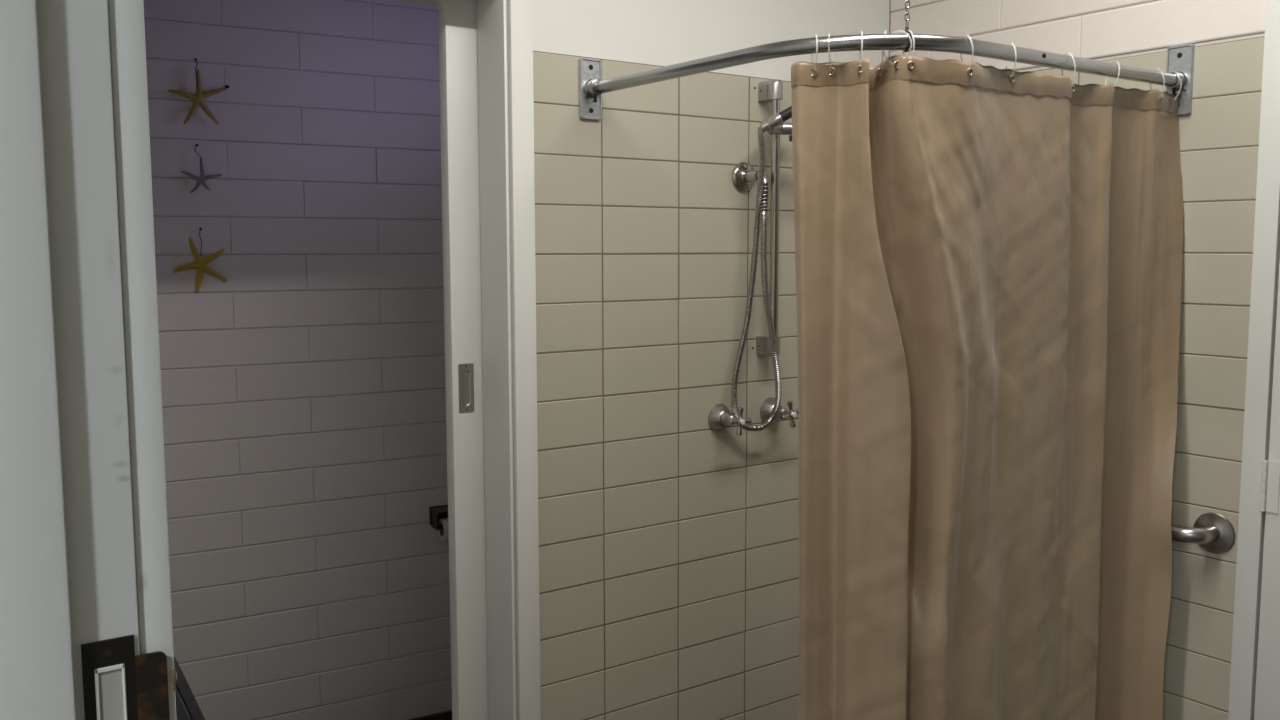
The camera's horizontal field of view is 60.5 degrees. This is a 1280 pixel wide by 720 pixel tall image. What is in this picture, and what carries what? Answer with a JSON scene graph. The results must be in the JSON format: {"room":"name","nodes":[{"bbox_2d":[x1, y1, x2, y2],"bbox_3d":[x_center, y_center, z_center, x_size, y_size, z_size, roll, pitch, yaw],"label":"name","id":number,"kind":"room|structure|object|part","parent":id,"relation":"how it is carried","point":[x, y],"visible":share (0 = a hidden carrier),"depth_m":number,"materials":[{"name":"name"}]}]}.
{"room":"bathroom","nodes":[
{"label":"bathroom","id":0,"kind":"room"},
{"bbox_2d":[143,0,451,719],"bbox_3d":[-1.140,-0.062,3.129,3.000,2.500,0.607,-4,7,-36],"label":"wall","id":1,"kind":"structure","parent":0,"point":[303,391],"depth_m":3.06,"materials":[{"name":"white tile"}]},
{"bbox_2d":[168,58,228,124],"bbox_3d":[-1.149,-0.698,2.860,0.152,0.172,0.022,-4,7,-31],"label":"starfish","id":2,"kind":"object","parent":1,"relation":"hanging from","point":[198,99],"visible":1,"depth_m":2.85,"materials":[{"name":"yellow metal"}]},
{"bbox_2d":[173,228,226,292],"bbox_3d":[-1.161,-0.263,2.896,0.134,0.172,0.021,-3,7,-30],"label":"starfish","id":3,"kind":"object","parent":1,"relation":"hanging from","point":[200,264],"visible":1,"depth_m":2.89,"materials":[{"name":"yellow metal"}]},
{"bbox_2d":[181,144,221,192],"bbox_3d":[-1.151,-0.502,2.880,0.102,0.128,0.019,-3,7,-30],"label":"starfish","id":4,"kind":"object","parent":1,"relation":"hanging from","point":[200,180],"visible":1,"depth_m":2.87,"materials":[{"name":"grey metal"}]},
{"bbox_2d":[411,711,451,719],"bbox_3d":[-0.929,1.145,3.175,1.860,0.089,0.011,-3,7,-30],"label":"baseboard","id":5,"kind":"structure","parent":1,"relation":"attached to","point":[447,715],"depth_m":3.35,"materials":[{"name":"brown plastic"}]},
{"bbox_2d":[429,504,447,529],"bbox_3d":[-0.551,0.468,3.293,0.141,0.060,0.074,-3,7,-30],"label":"toilet roll holder","id":6,"kind":"object","parent":1,"relation":"attached to","point":[436,513],"visible":0.39,"depth_m":3.26,"materials":[{"name":"grey plastic"}]},
{"bbox_3d":[-0.609,0.477,3.265,0.006,0.049,0.048,-3,7,-30],"label":"arm","id":7,"kind":"part","parent":6,"relation":"part of","materials":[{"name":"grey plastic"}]},
{"bbox_2d":[431,506,447,514],"bbox_3d":[-0.548,0.445,3.286,0.141,0.009,0.063,-3,7,-30],"label":"hood","id":8,"kind":"object","parent":6,"relation":"attached to","point":[435,510],"depth_m":3.26,"materials":[{"name":"plastic"}]},
{"bbox_2d":[438,518,448,540],"bbox_3d":[-0.544,0.501,3.287,0.104,0.066,0.066,-3,7,-30],"label":"toilet roll","id":9,"kind":"object","parent":6,"relation":"on","point":[443,532],"visible":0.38,"depth_m":3.25,"materials":[{"name":"white paper"}]},
{"bbox_2d":[395,0,889,719],"bbox_3d":[-0.878,0.066,1.859,3.532,2.500,0.223,-4,7,-36],"label":"wall","id":10,"kind":"structure","parent":0,"point":[669,541],"depth_m":2.39,"materials":[{"name":"tile"}]},
{"bbox_2d":[438,0,540,719],"bbox_3d":[-0.382,0.030,2.210,1.650,2.499,0.241,-4,7,-36],"label":"door frame","id":11,"kind":"structure","parent":10,"relation":"in","point":[474,45],"depth_m":2.20,"materials":[{"name":"paint"}]},
{"bbox_3d":[-0.055,0.249,2.491,0.820,1.981,0.034,-4,7,-36],"label":"panel","id":12,"kind":"part","parent":11,"relation":"part of","materials":[{"name":"paint"}]},
{"bbox_3d":[-0.353,0.057,2.234,0.034,0.100,0.002,-4,7,-36],"label":"pull plate","id":13,"kind":"part","parent":11,"relation":"part of","materials":[{"name":"grey metal"}]},
{"bbox_3d":[-0.230,0.032,2.181,0.049,2.499,0.016,-4,7,-36],"label":"architrave","id":14,"kind":"part","parent":11,"relation":"part of","materials":[{"name":"paint"}]},
{"bbox_2d":[708,404,751,435],"bbox_3d":[0.203,0.134,2.459,0.063,0.063,0.085,-4,7,-36],"label":"tap","id":15,"kind":"object","parent":10,"relation":"attached to","point":[720,417],"visible":1,"depth_m":2.46,"materials":[{"name":"silver metal"}]},
{"bbox_3d":[0.222,0.136,2.433,0.063,0.063,0.018,-4,7,-36],"label":"cross handle","id":16,"kind":"part","parent":15,"relation":"part of","materials":[{"name":"silver metal"}]},
{"bbox_2d":[732,162,767,191],"bbox_3d":[0.256,-0.410,2.446,0.067,0.067,0.080,-4,7,-36],"label":"outlet","id":17,"kind":"object","parent":10,"relation":"attached to","point":[744,176],"visible":0.84,"depth_m":2.46,"materials":[{"name":"silver metal"}]},
{"bbox_2d":[731,127,781,431],"bbox_3d":[0.270,-0.170,2.447,0.121,0.675,0.083,-4,7,-36],"label":"shower hose","id":18,"kind":"object","parent":17,"relation":"attached to","point":[762,194],"visible":0.96,"depth_m":2.44,"materials":[{"name":"silver metal"}]},
{"bbox_2d":[752,79,791,356],"bbox_3d":[0.291,-0.316,2.475,0.092,0.622,0.117,5,8,41],"label":"slide bar","id":19,"kind":"object","parent":10,"relation":"attached to","point":[771,91],"visible":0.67,"depth_m":2.48,"materials":[{"name":"silver metal"}]},
{"bbox_2d":[760,106,791,132],"bbox_3d":[0.366,-0.534,2.362,0.210,0.088,0.072,1,6,15],"label":"shower","id":20,"kind":"object","parent":19,"relation":"attached to","point":[777,119],"visible":0.34,"depth_m":2.35,"materials":[{"name":"grey metal"}]},
{"bbox_2d":[760,397,797,427],"bbox_3d":[0.330,0.122,2.550,0.064,0.064,0.085,-4,7,-36],"label":"tap","id":21,"kind":"object","parent":10,"relation":"attached to","point":[766,409],"visible":0.8,"depth_m":2.55,"materials":[{"name":"silver metal"}]},
{"bbox_3d":[0.348,0.125,2.524,0.064,0.064,0.018,-4,7,-36],"label":"cross handle","id":22,"kind":"part","parent":21,"relation":"part of","materials":[{"name":"silver metal"}]},
{"bbox_2d":[579,34,1194,119],"bbox_3d":[0.458,-0.524,1.953,1.194,0.134,0.496,0,6,4],"label":"rail","id":23,"kind":"object","parent":10,"relation":"attached to","point":[1178,76],"visible":0.99,"depth_m":1.92,"materials":[{"name":"silver metal"}]},
{"bbox_3d":[-0.100,-0.548,2.220,0.052,0.121,0.008,-4,7,-36],"label":"wall plate","id":24,"kind":"part","parent":23,"relation":"part of","materials":[{"name":"silver metal"}]},
{"bbox_2d":[583,79,600,97],"bbox_3d":[-0.093,-0.547,2.210,0.037,0.037,0.031,-4,7,-36],"label":"socket","id":25,"kind":"object","parent":23,"relation":"attached to","point":[591,87],"depth_m":2.20,"materials":[{"name":"silver metal"}]},
{"bbox_2d":[791,55,1183,719],"bbox_3d":[0.686,0.336,1.978,0.908,1.672,0.148,-3,6,-25],"label":"shower curtain","id":26,"kind":"object","parent":23,"relation":"hanging from","point":[988,259],"visible":1,"depth_m":1.86,"materials":[{"name":"beige fabric"}]},
{"bbox_2d":[1166,71,1187,90],"bbox_3d":[1.040,-0.542,2.131,0.031,0.037,0.037,-4,7,-36],"label":"socket","id":27,"kind":"object","parent":23,"relation":"attached to","point":[1180,78],"depth_m":2.12,"materials":[{"name":"silver metal"}]},
{"bbox_3d":[1.049,-0.544,2.138,0.008,0.134,0.052,-4,7,-36],"label":"wall plate","id":28,"kind":"part","parent":23,"relation":"part of","materials":[{"name":"silver metal"}]},
{"bbox_2d":[889,0,1265,719],"bbox_3d":[1.196,0.030,2.171,0.201,2.500,4.500,-4,7,-36],"label":"wall","id":29,"kind":"structure","parent":0,"point":[1219,139],"depth_m":2.14,"materials":[{"name":"grey tile"}]},
{"bbox_2d":[1171,512,1235,553],"bbox_3d":[0.871,0.312,2.417,0.075,0.087,0.823,-4,7,-36],"label":"grab rail","id":30,"kind":"object","parent":29,"relation":"attached to","point":[1212,531],"visible":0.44,"depth_m":2.12,"materials":[{"name":"silver metal"}]},
{"bbox_2d":[1228,0,1279,719],"bbox_3d":[1.406,0.078,1.697,0.026,2.499,0.910,-4,7,-36],"label":"door","id":31,"kind":"structure","parent":29,"relation":"in","point":[1254,692],"depth_m":2.04,"materials":[{"name":"paint"}]},
{"bbox_3d":[1.411,0.306,1.722,0.015,2.020,0.818,-4,7,-36],"label":"panel","id":32,"kind":"part","parent":31,"relation":"part of","materials":[{"name":"paint"}]},
{"bbox_3d":[-0.255,1.415,1.319,3.950,0.080,4.800,-4,7,-36],"label":"floor","id":33,"kind":"structure","parent":0,"visible":0},
{"bbox_2d":[174,656,204,719],"bbox_3d":[-0.895,0.866,2.299,0.900,0.819,0.360,-4,7,-36],"label":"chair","id":34,"kind":"object","parent":33,"relation":"on","point":[187,707],"visible":0.16,"depth_m":2.08,"materials":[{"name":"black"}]},
{"bbox_3d":[-0.966,0.676,2.229,0.161,0.410,0.360,-4,7,-36],"label":"lid","id":35,"kind":"part","parent":34,"relation":"part of","materials":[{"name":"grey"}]},
{"bbox_3d":[-0.160,0.218,0.338,0.108,2.500,3.098,-4,7,-36],"label":"wall","id":36,"kind":"structure","parent":0,"visible":0},
{"bbox_2d":[0,0,176,719],"bbox_3d":[-0.031,0.438,0.191,0.120,2.090,0.945,-4,7,-36],"label":"door","id":37,"kind":"structure","parent":36,"relation":"in","point":[86,633],"depth_m":0.49,"materials":[{"name":"paint"}]},
{"bbox_3d":[-0.249,0.161,0.516,0.022,0.061,0.002,-4,7,-36],"label":"strike plate","id":38,"kind":"part","parent":37,"relation":"part of","materials":[{"name":"black metal"}]},
{"bbox_3d":[-0.249,0.422,0.582,0.015,2.045,0.056,-4,7,-36],"label":"architrave","id":39,"kind":"part","parent":37,"relation":"part of","materials":[{"name":"paint"}]},
{"bbox_3d":[-0.261,-1.152,1.060,3.950,0.080,4.800,-4,7,-36],"label":"ceiling","id":40,"kind":"structure","parent":0,"visible":0},
{"bbox_2d":[903,0,912,51],"bbox_3d":[0.418,-0.829,1.691,0.024,0.692,0.029,-4,7,-36],"label":"chain","id":41,"kind":"object","parent":40,"relation":"hanging from","point":[906,1],"visible":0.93,"depth_m":1.72,"materials":[{"name":"grey metal"}]}
]}

